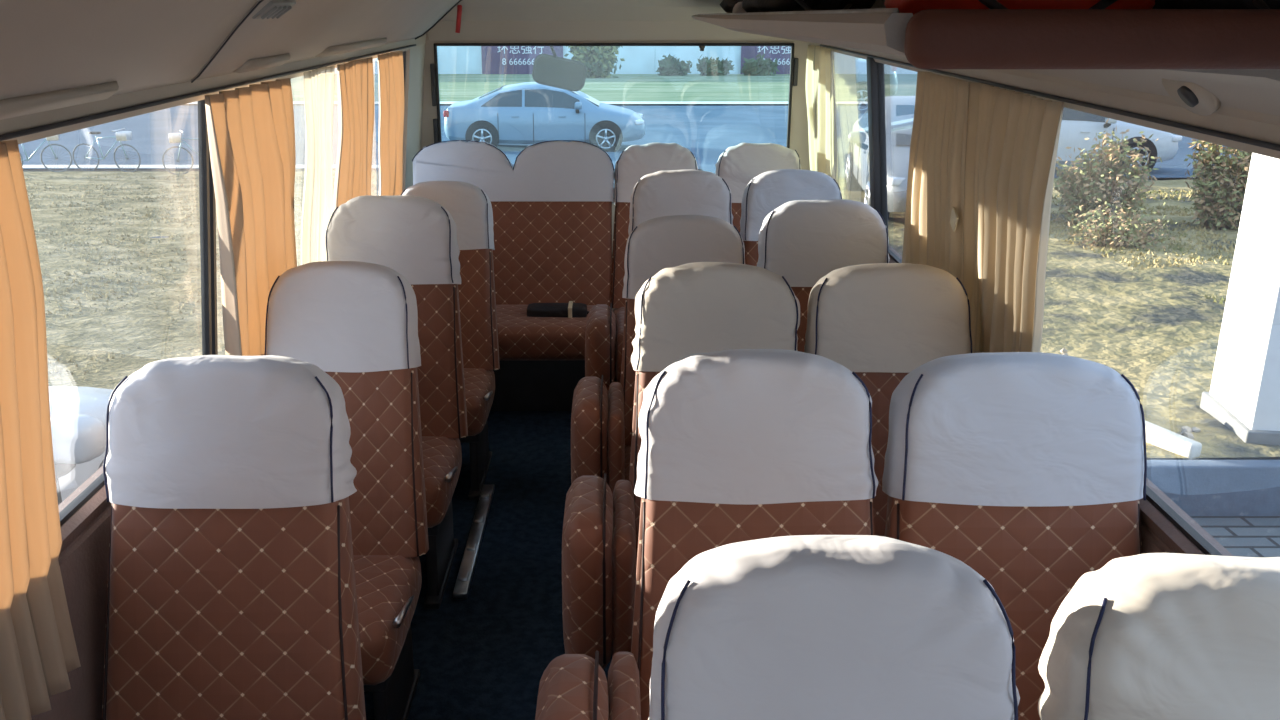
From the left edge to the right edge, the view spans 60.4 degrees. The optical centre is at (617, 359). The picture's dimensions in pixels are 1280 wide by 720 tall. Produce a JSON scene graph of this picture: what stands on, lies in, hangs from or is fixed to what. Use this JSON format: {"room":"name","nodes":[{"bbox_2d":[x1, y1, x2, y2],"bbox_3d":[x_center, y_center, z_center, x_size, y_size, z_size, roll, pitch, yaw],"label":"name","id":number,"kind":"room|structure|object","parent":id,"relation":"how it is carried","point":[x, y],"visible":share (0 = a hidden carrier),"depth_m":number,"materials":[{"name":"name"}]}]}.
{"room":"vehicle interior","nodes":[
{"label":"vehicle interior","id":0,"kind":"room"},
{"bbox_2d":[0,33,426,560],"bbox_3d":[-0.985,0.159,2.456,0.150,1.670,6.470,0,18,0],"label":"window frame","id":1,"kind":"structure","parent":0,"point":[83,519],"depth_m":2.24,"materials":[{"name":"plastic"}]},
{"bbox_2d":[0,81,118,119],"bbox_3d":[-0.874,-0.371,1.599,0.057,0.032,0.570,0,18,0],"label":"trim","id":2,"kind":"structure","parent":1,"relation":"attached to","point":[30,104],"depth_m":1.67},
{"bbox_2d":[31,508,110,719],"bbox_3d":[-1.004,0.577,2.551,0.016,0.775,6.350,0,18,0],"label":"wall","id":3,"kind":"structure","parent":1,"relation":"attached to","point":[84,567],"depth_m":2.06,"materials":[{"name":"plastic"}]},
{"bbox_2d":[0,44,415,526],"bbox_3d":[-0.965,-0.295,2.665,0.114,0.718,5.050,0,18,0],"label":"window","id":4,"kind":"structure","parent":1,"relation":"in","point":[94,487],"depth_m":2.54,"materials":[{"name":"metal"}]},
{"bbox_2d":[0,140,80,719],"bbox_3d":[-0.938,0.217,1.456,0.113,0.922,0.730,0,18,0],"label":"curtain","id":5,"kind":"object","parent":4,"relation":"hanging from","point":[38,649],"visible":1,"depth_m":1.73,"materials":[{"name":"fabric"}]},
{"bbox_2d":[205,78,296,355],"bbox_3d":[-0.928,-0.243,2.812,0.137,0.892,0.655,0,18,0],"label":"curtain","id":6,"kind":"object","parent":4,"relation":"hanging from","point":[251,129],"visible":0.7,"depth_m":2.73,"materials":[{"name":"fabric"}]},
{"bbox_2d":[301,66,334,264],"bbox_3d":[-0.942,-0.471,3.443,0.109,0.852,0.369,0,18,0],"label":"curtain","id":7,"kind":"object","parent":4,"relation":"hanging from","point":[317,206],"visible":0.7,"depth_m":3.38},
{"bbox_2d":[333,57,373,211],"bbox_3d":[-0.937,-0.627,3.921,0.107,0.852,0.604,0,18,0],"label":"curtain","id":8,"kind":"object","parent":4,"relation":"hanging from","point":[355,78],"visible":0.48,"depth_m":3.81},
{"bbox_2d":[377,51,404,195],"bbox_3d":[-0.937,-0.812,4.486,0.111,0.852,0.553,0,18,0],"label":"curtain","id":9,"kind":"object","parent":4,"relation":"hanging from","point":[390,65],"visible":0.69,"depth_m":4.39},
{"bbox_2d":[0,37,420,122],"bbox_3d":[-0.920,-0.518,2.129,0.040,0.070,6.230,0,18,0],"label":"trim","id":10,"kind":"structure","parent":1,"relation":"attached to","point":[127,95],"depth_m":2.24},
{"bbox_2d":[191,0,263,82],"bbox_3d":[-0.655,-0.675,2.137,0.569,0.286,0.042,9,20,26],"label":"trim","id":11,"kind":"structure","parent":1,"relation":"attached to","point":[259,2],"depth_m":2.20,"materials":[{"name":"grey plastic"}]},
{"bbox_2d":[233,53,290,72],"bbox_3d":[-0.874,-0.729,2.692,0.057,0.032,0.330,0,18,0],"label":"trim","id":12,"kind":"structure","parent":1,"relation":"attached to","point":[277,60],"depth_m":2.64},
{"bbox_2d":[209,51,405,354],"bbox_3d":[-0.978,-0.659,3.799,0.088,0.704,2.446,0,18,0],"label":"window","id":13,"kind":"structure","parent":1,"relation":"in","point":[211,185],"depth_m":2.66,"materials":[{"name":"black rubber"}]},
{"bbox_2d":[315,38,386,57],"bbox_3d":[-0.874,-1.037,3.633,0.057,0.032,0.850,0,18,0],"label":"trim","id":14,"kind":"structure","parent":1,"relation":"attached to","point":[338,49],"depth_m":3.52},
{"bbox_2d":[415,0,461,39],"bbox_3d":[-0.636,-1.547,4.800,0.527,0.289,0.092,5,19,15],"label":"trim","id":15,"kind":"structure","parent":1,"relation":"attached to","point":[459,1],"depth_m":4.88,"materials":[{"name":"grey plastic"}]},
{"bbox_2d":[364,411,611,719],"bbox_3d":[0.000,0.981,2.725,2.060,0.060,6.470,0,18,0],"label":"floor","id":16,"kind":"structure","parent":0,"point":[485,655],"depth_m":3.41,"materials":[{"name":"blue carpet"}]},
{"bbox_2d":[102,355,365,719],"bbox_3d":[-0.737,0.603,1.986,0.502,1.116,0.704,0,18,0],"label":"seat","id":17,"kind":"object","parent":16,"relation":"on","point":[231,589],"visible":1,"depth_m":2.04,"materials":[{"name":"fabric"}]},
{"bbox_2d":[265,261,428,719],"bbox_3d":[-0.703,0.363,2.707,0.426,1.123,0.703,0,18,0],"label":"seat","id":18,"kind":"object","parent":16,"relation":"on","point":[355,321],"visible":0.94,"depth_m":2.75,"materials":[{"name":"fabric"}]},
{"bbox_2d":[353,555,421,684],"bbox_3d":[-0.704,0.609,2.672,0.399,0.167,0.480,0,18,0],"label":"seat cushion","id":19,"kind":"object","parent":18,"relation":"on","point":[388,587],"depth_m":2.58,"materials":[{"name":"fabric"}]},
{"bbox_2d":[325,195,467,608],"bbox_3d":[-0.721,0.109,3.422,0.474,1.161,0.704,0,18,0],"label":"seat","id":20,"kind":"object","parent":16,"relation":"on","point":[415,237],"visible":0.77,"depth_m":3.46,"materials":[{"name":"fabric"}]},
{"bbox_2d":[422,436,461,527],"bbox_3d":[-0.722,0.362,3.391,0.441,0.172,0.480,0,18,0],"label":"seat cushion","id":21,"kind":"object","parent":20,"relation":"on","point":[442,455],"depth_m":3.29,"materials":[{"name":"fabric"}]},
{"bbox_2d":[401,181,499,499],"bbox_3d":[-0.671,-0.093,4.156,0.421,1.088,0.701,0,18,0],"label":"seat","id":22,"kind":"object","parent":16,"relation":"on","point":[469,206],"visible":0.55,"depth_m":4.21,"materials":[{"name":"fabric"}]},
{"bbox_2d":[464,368,494,435],"bbox_3d":[-0.672,0.146,4.120,0.394,0.162,0.480,0,18,0],"label":"seat cushion","id":23,"kind":"object","parent":22,"relation":"on","point":[479,382],"depth_m":3.99,"materials":[{"name":"fabric"}]},
{"bbox_2d":[453,484,494,598],"bbox_3d":[-0.485,0.596,3.752,0.045,0.031,0.800,0,18,0],"label":"rail","id":24,"kind":"object","parent":16,"relation":"on","point":[468,563],"visible":1,"depth_m":3.66,"materials":[{"name":"metal"}]},
{"bbox_2d":[412,140,613,410],"bbox_3d":[-0.478,-0.377,4.943,0.924,1.150,0.685,0,18,0],"label":"seat","id":25,"kind":"object","parent":16,"relation":"on","point":[552,207],"visible":0.71,"depth_m":5.00,"materials":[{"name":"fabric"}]},
{"bbox_2d":[496,305,594,359],"bbox_3d":[-0.478,-0.130,4.913,0.924,0.164,0.474,0,18,0],"label":"seat cushion","id":26,"kind":"object","parent":25,"relation":"on","point":[521,336],"depth_m":4.70,"materials":[{"name":"fabric"}]},
{"bbox_2d":[527,301,588,317],"bbox_3d":[-0.234,-0.218,4.870,0.338,0.060,0.113,0,18,0],"label":"pouch","id":27,"kind":"object","parent":25,"relation":"on","point":[570,309],"visible":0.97,"depth_m":4.83,"materials":[{"name":"black fabric"}]},
{"bbox_2d":[611,143,697,315],"bbox_3d":[0.181,-0.375,4.949,0.458,1.130,0.716,0,18,0],"label":"seat","id":28,"kind":"object","parent":16,"relation":"on","point":[635,162],"visible":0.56,"depth_m":4.99,"materials":[{"name":"fabric"}]},
{"bbox_2d":[614,307,624,315],"bbox_3d":[0.178,-0.126,4.915,0.413,0.168,0.480,0,18,0],"label":"seat cushion","id":29,"kind":"object","parent":28,"relation":"on","point":[617,309],"depth_m":5.00,"materials":[{"name":"fabric"}]},
{"bbox_2d":[571,215,744,496],"bbox_3d":[0.147,0.138,3.433,0.572,1.096,0.698,0,18,0],"label":"seat","id":30,"kind":"object","parent":16,"relation":"on","point":[601,418],"visible":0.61,"depth_m":3.46,"materials":[{"name":"fabric"}]},
{"bbox_2d":[625,445,630,480],"bbox_3d":[0.215,0.380,3.397,0.413,0.163,0.480,0,18,0],"label":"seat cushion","id":31,"kind":"object","parent":30,"relation":"on","point":[627,447],"depth_m":3.41,"materials":[{"name":"fabric"}]},
{"bbox_2d":[585,169,732,389],"bbox_3d":[0.174,-0.115,4.151,0.585,1.129,0.700,0,18,0],"label":"seat","id":32,"kind":"object","parent":16,"relation":"on","point":[688,191],"visible":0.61,"depth_m":4.18,"materials":[{"name":"fabric"}]},
{"bbox_2d":[562,262,799,669],"bbox_3d":[0.178,0.363,2.705,0.611,1.121,0.694,0,18,0],"label":"seat","id":33,"kind":"object","parent":16,"relation":"on","point":[681,311],"visible":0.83,"depth_m":2.73,"materials":[{"name":"fabric"}]},
{"bbox_2d":[535,349,877,719],"bbox_3d":[0.185,0.595,1.985,0.650,1.127,0.702,0,18,0],"label":"seat","id":34,"kind":"object","parent":16,"relation":"on","point":[738,445],"visible":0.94,"depth_m":2.02,"materials":[{"name":"fabric"}]},
{"bbox_2d":[715,143,800,232],"bbox_3d":[0.647,-0.375,4.950,0.462,1.130,0.715,0,18,0],"label":"seat","id":35,"kind":"object","parent":16,"relation":"on","point":[739,164],"visible":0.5,"depth_m":4.98,"materials":[{"name":"fabric"}]},
{"bbox_2d":[740,169,841,265],"bbox_3d":[0.674,-0.114,4.149,0.454,1.133,0.710,0,18,0],"label":"seat","id":36,"kind":"object","parent":16,"relation":"on","point":[769,190],"visible":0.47,"depth_m":4.18,"materials":[{"name":"fabric"}]},
{"bbox_2d":[757,199,888,351],"bbox_3d":[0.657,0.114,3.426,0.462,1.148,0.701,0,18,0],"label":"seat","id":37,"kind":"object","parent":16,"relation":"on","point":[802,242],"visible":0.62,"depth_m":3.46,"materials":[{"name":"fabric"}]},
{"bbox_2d":[648,535,1019,719],"bbox_3d":[0.184,0.838,1.256,0.650,1.119,0.705,0,18,0],"label":"seat","id":38,"kind":"object","parent":16,"relation":"on","point":[796,627],"visible":1,"depth_m":1.29,"materials":[{"name":"fabric"}]},
{"bbox_2d":[804,263,971,536],"bbox_3d":[0.688,0.366,2.707,0.478,1.118,0.711,0,18,0],"label":"seat","id":39,"kind":"object","parent":16,"relation":"on","point":[881,322],"visible":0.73,"depth_m":2.74,"materials":[{"name":"fabric"}]},
{"bbox_2d":[882,352,1146,719],"bbox_3d":[0.752,0.601,1.986,0.526,1.119,0.701,0,18,0],"label":"seat","id":40,"kind":"object","parent":16,"relation":"on","point":[1027,470],"visible":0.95,"depth_m":2.03,"materials":[{"name":"fabric"}]},
{"bbox_2d":[1038,553,1279,719],"bbox_3d":[0.762,0.849,1.258,0.508,1.102,0.713,0,18,0],"label":"seat","id":41,"kind":"object","parent":16,"relation":"on","point":[1147,636],"visible":1,"depth_m":1.29,"materials":[{"name":"fabric"}]},
{"bbox_2d":[421,32,810,311],"bbox_3d":[0.000,-0.948,5.466,2.040,1.900,0.060,0,18,0],"label":"wall","id":42,"kind":"structure","parent":0,"point":[799,140],"depth_m":5.33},
{"bbox_2d":[430,63,436,105],"bbox_3d":[-0.890,-1.327,5.305,0.020,0.200,0.020,0,18,0],"label":"trim","id":43,"kind":"structure","parent":42,"relation":"attached to","point":[432,65],"depth_m":5.29,"materials":[{"name":"grey plastic"}]},
{"bbox_2d":[433,119,437,142],"bbox_3d":[-0.890,-1.098,5.379,0.020,0.160,0.020,0,18,0],"label":"trim","id":44,"kind":"structure","parent":42,"relation":"attached to","point":[435,125],"depth_m":5.36,"materials":[{"name":"grey plastic"}]},
{"bbox_2d":[532,46,586,90],"bbox_3d":[-0.300,-1.633,5.464,0.281,0.600,0.291,0,18,0],"label":"mirror","id":45,"kind":"object","parent":42,"relation":"attached to","point":[553,70],"visible":0.99,"depth_m":5.62,"materials":[{"name":"black plastic"}]},
{"bbox_2d":[428,0,798,40],"bbox_3d":[0.000,-1.636,5.052,1.800,0.335,0.300,0,18,0],"label":"ceiling","id":46,"kind":"structure","parent":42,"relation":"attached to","point":[481,20],"depth_m":5.18,"materials":[{"name":"plastic"}]},
{"bbox_2d":[455,5,461,32],"bbox_3d":[-0.725,-1.594,5.074,0.070,0.166,0.044,0,18,0],"label":"hammer","id":47,"kind":"object","parent":46,"relation":"attached to","point":[459,7],"visible":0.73,"depth_m":5.08,"materials":[{"name":"red plastic"}]},
{"bbox_2d":[434,43,793,148],"bbox_3d":[-0.019,-1.155,5.371,1.720,0.754,0.036,0,18,0],"label":"window","id":48,"kind":"structure","parent":42,"relation":"in","point":[435,44],"depth_m":5.24,"materials":[{"name":"black rubber"}]},
{"bbox_2d":[793,58,798,85],"bbox_3d":[0.854,-1.383,5.286,0.020,0.130,0.020,0,18,0],"label":"trim","id":49,"kind":"structure","parent":42,"relation":"attached to","point":[796,60],"depth_m":5.28,"materials":[{"name":"grey plastic"}]},
{"bbox_2d":[870,0,885,8],"bbox_3d":[0.000,-0.729,2.166,1.980,0.433,6.470,0,18,0],"label":"ceiling","id":50,"kind":"structure","parent":0,"point":[878,3],"depth_m":3.69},
{"bbox_2d":[0,0,257,99],"bbox_3d":[-0.651,-0.210,0.694,0.514,0.294,3.310,0,18,0],"label":"compartment","id":51,"kind":"object","parent":50,"relation":"attached to","point":[46,46],"visible":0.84,"depth_m":1.66,"materials":[{"name":"plastic"}]},
{"bbox_2d":[191,0,458,80],"bbox_3d":[-0.653,-1.113,3.451,0.509,0.294,2.988,0,18,0],"label":"compartment","id":52,"kind":"object","parent":50,"relation":"attached to","point":[306,30],"visible":0.78,"depth_m":2.89,"materials":[{"name":"plastic"}]},
{"bbox_2d":[252,0,295,19],"bbox_3d":[-0.715,-0.729,2.287,0.049,0.039,0.170,0,18,0],"label":"air vent","id":53,"kind":"object","parent":52,"relation":"attached to","point":[273,9],"visible":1,"depth_m":2.25,"materials":[{"name":"grey plastic"}]},
{"bbox_2d":[810,42,1279,555],"bbox_3d":[0.985,0.159,2.456,0.150,1.670,6.470,0,18,0],"label":"window frame","id":54,"kind":"structure","parent":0,"point":[1152,519],"depth_m":2.01,"materials":[{"name":"plastic"}]},
{"bbox_2d":[866,57,888,247],"bbox_3d":[0.967,-0.762,4.096,0.120,0.711,0.070,0,18,0],"label":"trim","id":55,"kind":"structure","parent":54,"relation":"attached to","point":[872,66],"depth_m":4.05,"materials":[{"name":"grey plastic"}]},
{"bbox_2d":[878,63,901,262],"bbox_3d":[0.978,-0.576,3.547,0.088,0.704,1.116,0,18,0],"label":"trim","id":56,"kind":"structure","parent":54,"relation":"in","point":[892,255],"depth_m":4.04,"materials":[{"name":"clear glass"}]},
{"bbox_2d":[692,8,1279,115],"bbox_3d":[0.611,-0.932,3.118,0.638,0.152,4.093,0,18,0],"label":"luggage rack","id":57,"kind":"object","parent":54,"relation":"attached to","point":[1232,54],"visible":1,"depth_m":1.17,"materials":[{"name":"plastic"}]},
{"bbox_2d":[719,0,746,12],"bbox_3d":[0.500,-1.278,3.892,0.265,0.150,0.664,0,18,0],"label":"bag","id":58,"kind":"object","parent":57,"relation":"on","point":[729,6],"visible":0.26,"depth_m":3.73,"materials":[{"name":"black fabric"}]},
{"bbox_2d":[742,0,875,12],"bbox_3d":[0.517,-1.008,3.022,0.332,0.162,0.700,0,18,0],"label":"bag","id":59,"kind":"object","parent":57,"relation":"on","point":[749,6],"visible":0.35,"depth_m":2.77,"materials":[{"name":"black fabric"}]},
{"bbox_2d":[884,0,1154,14],"bbox_3d":[0.501,-0.464,1.376,0.331,0.122,0.266,0,18,0],"label":"bag","id":60,"kind":"object","parent":57,"relation":"on","point":[904,6],"visible":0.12,"depth_m":1.29,"materials":[{"name":"red fabric"}]},
{"bbox_2d":[1162,78,1220,115],"bbox_3d":[0.872,-0.409,1.676,0.064,0.071,0.134,0,18,0],"label":"light","id":61,"kind":"object","parent":57,"relation":"attached to","point":[1193,97],"visible":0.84,"depth_m":1.66,"materials":[{"name":"grey plastic"}]},
{"bbox_2d":[1152,0,1279,8],"bbox_3d":[0.778,-0.462,1.381,0.214,0.119,0.317,0,18,0],"label":"bag","id":62,"kind":"object","parent":57,"relation":"on","point":[1159,4],"visible":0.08,"depth_m":1.29,"materials":[{"name":"black fabric"}]},
{"bbox_2d":[820,44,1279,555],"bbox_3d":[0.965,-0.295,2.665,0.114,0.718,5.050,0,18,0],"label":"window","id":63,"kind":"structure","parent":54,"relation":"in","point":[1153,498],"depth_m":1.98,"materials":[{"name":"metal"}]},
{"bbox_2d":[805,45,834,178],"bbox_3d":[0.937,-0.977,4.989,0.117,0.852,0.531,0,18,0],"label":"curtain","id":64,"kind":"object","parent":63,"relation":"hanging from","point":[819,79],"visible":0.66,"depth_m":4.93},
{"bbox_2d":[902,71,969,282],"bbox_3d":[0.926,-0.385,3.213,0.119,0.873,0.657,0,18,0],"label":"curtain","id":65,"kind":"object","parent":63,"relation":"hanging from","point":[934,170],"visible":0.59,"depth_m":3.08,"materials":[{"name":"fabric"}]},
{"bbox_2d":[950,207,958,231],"bbox_3d":[0.885,-0.370,2.899,0.006,0.061,0.063,0,18,0],"label":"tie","id":66,"kind":"object","parent":65,"relation":"attached to","point":[954,218],"visible":1,"depth_m":2.89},
{"bbox_2d":[960,82,1063,352],"bbox_3d":[0.935,-0.194,2.631,0.128,0.873,0.606,0,18,0],"label":"curtain","id":67,"kind":"object","parent":63,"relation":"hanging from","point":[1013,137],"visible":0.7,"depth_m":2.56,"materials":[{"name":"fabric"}]},
{"bbox_2d":[887,53,1279,131],"bbox_3d":[0.920,-0.518,2.129,0.040,0.070,6.230,0,18,0],"label":"trim","id":68,"kind":"structure","parent":54,"relation":"attached to","point":[1239,116],"depth_m":1.93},
{"bbox_2d":[1141,524,1169,553],"bbox_3d":[1.004,0.577,2.551,0.016,0.775,6.350,0,18,0],"label":"trim","id":69,"kind":"structure","parent":54,"relation":"attached to","point":[1150,544],"depth_m":2.06,"materials":[{"name":"plastic"}]},
{"label":"outside","id":70,"kind":"structure","parent":0,"visible":0},
{"bbox_2d":[696,161,1232,177],"bbox_3d":[15.800,-3.714,21.249,28.400,0.185,3.700,0,18,0],"label":"driveway","id":71,"kind":"structure","parent":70,"point":[1170,169],"depth_m":21.10,"materials":[{"name":"concrete"}]},
{"bbox_2d":[1056,107,1181,174],"bbox_3d":[7.955,-4.307,20.582,4.610,1.547,2.301,0,18,0],"label":"car","id":72,"kind":"object","parent":71,"relation":"on","point":[1076,126],"visible":0.3,"depth_m":19.78,"materials":[{"name":"white paint"}]},
{"bbox_2d":[1103,117,1116,127],"bbox_3d":[8.748,-4.239,19.541,0.169,0.254,0.281,0,18,0],"label":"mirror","id":73,"kind":"object","parent":72,"relation":"attached to","point":[1110,124],"depth_m":19.54,"materials":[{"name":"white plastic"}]},
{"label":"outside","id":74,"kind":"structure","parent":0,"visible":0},
{"bbox_2d":[838,179,1279,457],"bbox_3d":[15.800,-1.343,12.671,28.400,0.748,14.080,0,18,0],"label":"lawn","id":75,"kind":"structure","parent":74,"point":[1157,328],"depth_m":9.18,"materials":[{"name":"plant"}]},
{"bbox_2d":[845,96,915,218],"bbox_3d":[4.349,-2.942,15.657,2.301,1.547,4.510,2,18,6],"label":"car","id":76,"kind":"object","parent":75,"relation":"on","point":[899,110],"visible":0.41,"depth_m":14.81,"materials":[{"name":"grey paint"}]},
{"bbox_2d":[848,131,867,149],"bbox_3d":[3.266,-2.982,14.946,0.284,0.254,0.173,0,18,0],"label":"mirror","id":77,"kind":"object","parent":76,"relation":"attached to","point":[858,137],"depth_m":14.87,"materials":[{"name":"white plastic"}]},
{"bbox_2d":[1052,119,1161,226],"bbox_3d":[6.174,-2.352,13.922,1.558,1.363,1.312,-8,20,-23],"label":"bush","id":78,"kind":"object","parent":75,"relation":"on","point":[1106,183],"visible":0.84,"depth_m":13.79,"materials":[{"name":"green plant"}]},
{"bbox_2d":[1067,197,1176,249],"bbox_3d":[5.727,-1.554,12.434,1.152,0.587,1.307,14,23,37],"label":"bush","id":79,"kind":"object","parent":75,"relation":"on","point":[1111,232],"visible":0.99,"depth_m":12.41,"materials":[{"name":"green plant"}]},
{"bbox_2d":[1060,348,1199,442],"bbox_3d":[3.659,0.085,7.395,3.706,0.200,2.825,0,18,0],"label":"rubble","id":80,"kind":"object","parent":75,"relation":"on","point":[1186,431],"visible":0.08,"depth_m":6.24,"materials":[{"name":"stone"}]},
{"bbox_2d":[1049,188,1236,303],"bbox_3d":[8.590,-1.316,12.505,6.876,0.629,11.460,0,18,0],"label":"grass","id":81,"kind":"structure","parent":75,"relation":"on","point":[1193,259],"depth_m":12.93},
{"bbox_2d":[1145,421,1201,459],"bbox_3d":[2.950,0.397,6.180,0.090,0.100,0.700,-8,20,-23],"label":"kerb stone","id":82,"kind":"object","parent":75,"relation":"on","point":[1163,438],"visible":0.44,"depth_m":5.97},
{"bbox_2d":[1184,139,1251,230],"bbox_3d":[7.577,-2.360,13.575,1.104,1.542,0.902,11,21,31],"label":"bush","id":83,"kind":"object","parent":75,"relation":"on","point":[1221,204],"visible":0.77,"depth_m":13.54,"materials":[{"name":"green plant"}]},
{"bbox_2d":[1200,153,1279,444],"bbox_3d":[3.820,-1.427,5.739,0.660,3.880,0.660,2,18,7],"label":"pillar","id":84,"kind":"structure","parent":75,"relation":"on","point":[1244,394],"depth_m":6.08,"materials":[{"name":"concrete"}]},
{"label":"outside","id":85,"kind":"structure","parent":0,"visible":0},
{"bbox_2d":[23,104,1279,459],"bbox_3d":[0.000,-12.865,52.609,120.000,4.092,132.000,0,18,0],"label":"ground","id":86,"kind":"structure","parent":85,"point":[296,170],"depth_m":21.39,"materials":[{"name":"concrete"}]},
{"bbox_2d":[49,386,112,504],"bbox_3d":[-2.980,0.847,3.281,2.301,1.497,4.610,0,18,-1],"label":"car","id":87,"kind":"object","parent":86,"relation":"on","point":[77,414],"visible":0.27,"depth_m":4.07,"materials":[{"name":"white paint"}]},
{"bbox_2d":[50,414,105,478],"bbox_3d":[-1.984,0.325,3.963,0.281,0.254,0.169,0,18,0],"label":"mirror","id":88,"kind":"object","parent":87,"relation":"attached to","point":[76,438],"depth_m":3.89,"materials":[{"name":"white plastic"}]},
{"bbox_2d":[1147,460,1279,515],"bbox_3d":[6.700,0.760,5.868,10.400,0.460,0.100,0,18,0],"label":"curb","id":89,"kind":"structure","parent":86,"relation":"on","point":[1198,487],"depth_m":5.79,"materials":[{"name":"concrete"}]},
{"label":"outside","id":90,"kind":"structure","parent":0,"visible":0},
{"bbox_2d":[23,170,378,389],"bbox_3d":[-23.675,-1.228,12.803,42.650,0.572,16.700,0,18,0],"label":"lawn","id":91,"kind":"structure","parent":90,"point":[93,333],"depth_m":11.75,"materials":[{"name":"plant"}]},
{"bbox_2d":[20,134,71,171],"bbox_3d":[-10.900,-3.862,20.412,1.373,0.808,0.408,-6,19,-17],"label":"bicycle","id":92,"kind":"object","parent":91,"relation":"on","point":[56,137],"visible":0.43,"depth_m":20.48,"materials":[{"name":"paint"}]},
{"bbox_2d":[46,134,59,140],"bbox_3d":[-10.504,-4.169,20.446,0.208,0.160,0.208,-6,19,-17],"label":"basket","id":93,"kind":"object","parent":92,"relation":"on","point":[57,137],"depth_m":20.37,"materials":[{"name":"metal"}]},
{"bbox_2d":[73,128,140,171],"bbox_3d":[-9.600,-3.918,20.604,1.373,0.808,0.408,3,18,8],"label":"bicycle","id":94,"kind":"object","parent":91,"relation":"on","point":[120,136],"visible":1,"depth_m":20.58,"materials":[{"name":"paint"}]},
{"bbox_2d":[116,131,131,140],"bbox_3d":[-9.188,-4.167,20.461,0.208,0.160,0.208,3,18,8],"label":"basket","id":95,"kind":"object","parent":94,"relation":"on","point":[121,135],"depth_m":20.38,"materials":[{"name":"metal"}]},
{"bbox_2d":[162,130,198,173],"bbox_3d":[-7.700,-3.834,20.316,1.373,0.808,0.408,-6,19,-19],"label":"bicycle","id":96,"kind":"object","parent":91,"relation":"on","point":[173,137],"visible":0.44,"depth_m":20.16,"materials":[{"name":"paint"}]},
{"bbox_2d":[168,133,181,142],"bbox_3d":[-8.091,-4.056,20.093,0.208,0.160,0.208,-6,19,-19],"label":"basket","id":97,"kind":"object","parent":96,"relation":"on","point":[173,137],"depth_m":20.01,"materials":[{"name":"metal"}]},
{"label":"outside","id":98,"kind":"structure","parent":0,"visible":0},
{"bbox_2d":[291,74,916,100],"bbox_3d":[0.000,-16.383,64.347,120.000,1.473,47.500,0,18,0],"label":"lawn","id":99,"kind":"structure","parent":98,"point":[452,87],"depth_m":55.78,"materials":[{"name":"plant"}]},
{"bbox_2d":[481,46,562,73],"bbox_3d":[-6.450,-21.415,73.879,5.500,4.400,0.110,0,18,0],"label":"banner","id":100,"kind":"object","parent":99,"relation":"on","point":[495,59],"visible":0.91,"depth_m":74.21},
{"bbox_2d":[564,46,624,77],"bbox_3d":[-1.437,-19.225,67.651,3.733,4.291,3.810,0,18,0],"label":"bush","id":101,"kind":"object","parent":99,"relation":"on","point":[599,61],"visible":0.58,"depth_m":66.79,"materials":[{"name":"green plant"}]},
{"bbox_2d":[335,46,916,73],"bbox_3d":[-0.040,-21.602,74.128,105.040,4.700,0.260,0,18,0],"label":"hoarding","id":102,"kind":"object","parent":99,"relation":"on","point":[451,59],"depth_m":74.39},
{"bbox_2d":[656,53,691,75],"bbox_3d":[3.478,-19.092,71.686,2.282,1.716,2.215,-9,20,-26],"label":"bush","id":103,"kind":"object","parent":99,"relation":"on","point":[668,66],"visible":0.92,"depth_m":71.26,"materials":[{"name":"green plant"}]},
{"bbox_2d":[696,55,733,75],"bbox_3d":[6.343,-19.052,71.696,2.605,1.732,1.864,-8,20,-22],"label":"bush","id":104,"kind":"object","parent":99,"relation":"on","point":[707,67],"visible":0.94,"depth_m":71.43,"materials":[{"name":"green plant"}]},
{"bbox_2d":[741,53,778,75],"bbox_3d":[9.308,-19.159,71.878,2.581,1.770,1.862,-7,19,-20],"label":"bush","id":105,"kind":"object","parent":99,"relation":"on","point":[752,67],"visible":0.97,"depth_m":71.42,"materials":[{"name":"green plant"}]},
{"bbox_2d":[740,46,790,73],"bbox_3d":[11.050,-21.415,73.879,5.500,4.400,0.110,0,18,0],"label":"banner","id":106,"kind":"object","parent":99,"relation":"on","point":[782,53],"visible":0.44,"depth_m":74.15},
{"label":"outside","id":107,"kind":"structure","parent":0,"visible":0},
{"bbox_2d":[22,165,378,167],"bbox_3d":[-30.750,-3.706,21.041,58.500,0.016,0.500,0,18,0],"label":"pavement","id":108,"kind":"structure","parent":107,"point":[23,166],"depth_m":21.00,"materials":[{"name":"concrete"}]},
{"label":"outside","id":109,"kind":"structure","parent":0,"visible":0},
{"bbox_2d":[188,101,867,103],"bbox_3d":[0.000,-9.786,41.832,120.000,0.050,1.600,0,18,0],"label":"pavement","id":110,"kind":"structure","parent":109,"point":[196,102],"depth_m":41.94,"materials":[{"name":"concrete"}]},
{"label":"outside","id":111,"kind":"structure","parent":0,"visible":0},
{"bbox_2d":[1190,516,1279,556],"bbox_3d":[6.625,2.699,-0.537,10.750,0.412,13.300,0,18,0],"label":"pavement","id":112,"kind":"structure","parent":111,"point":[1242,536],"depth_m":5.63,"materials":[{"name":"brick"}]},
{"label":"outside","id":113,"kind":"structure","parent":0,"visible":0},
{"bbox_2d":[18,106,1238,168],"bbox_3d":[0.000,-6.602,31.194,120.000,0.639,20.600,0,18,0],"label":"road","id":114,"kind":"structure","parent":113,"point":[707,132],"depth_m":28.27,"materials":[{"name":"asphalt"}]},
{"bbox_2d":[443,82,644,151],"bbox_3d":[-1.645,-5.561,25.116,4.510,1.497,2.301,0,18,0],"label":"car","id":115,"kind":"object","parent":114,"relation":"on","point":[527,112],"visible":0.91,"depth_m":24.32,"materials":[{"name":"silver metal"}]},
{"bbox_2d":[574,102,581,112],"bbox_3d":[-0.870,-5.518,24.068,0.169,0.254,0.281,0,18,0],"label":"mirror","id":116,"kind":"object","parent":115,"relation":"attached to","point":[578,105],"depth_m":23.97,"materials":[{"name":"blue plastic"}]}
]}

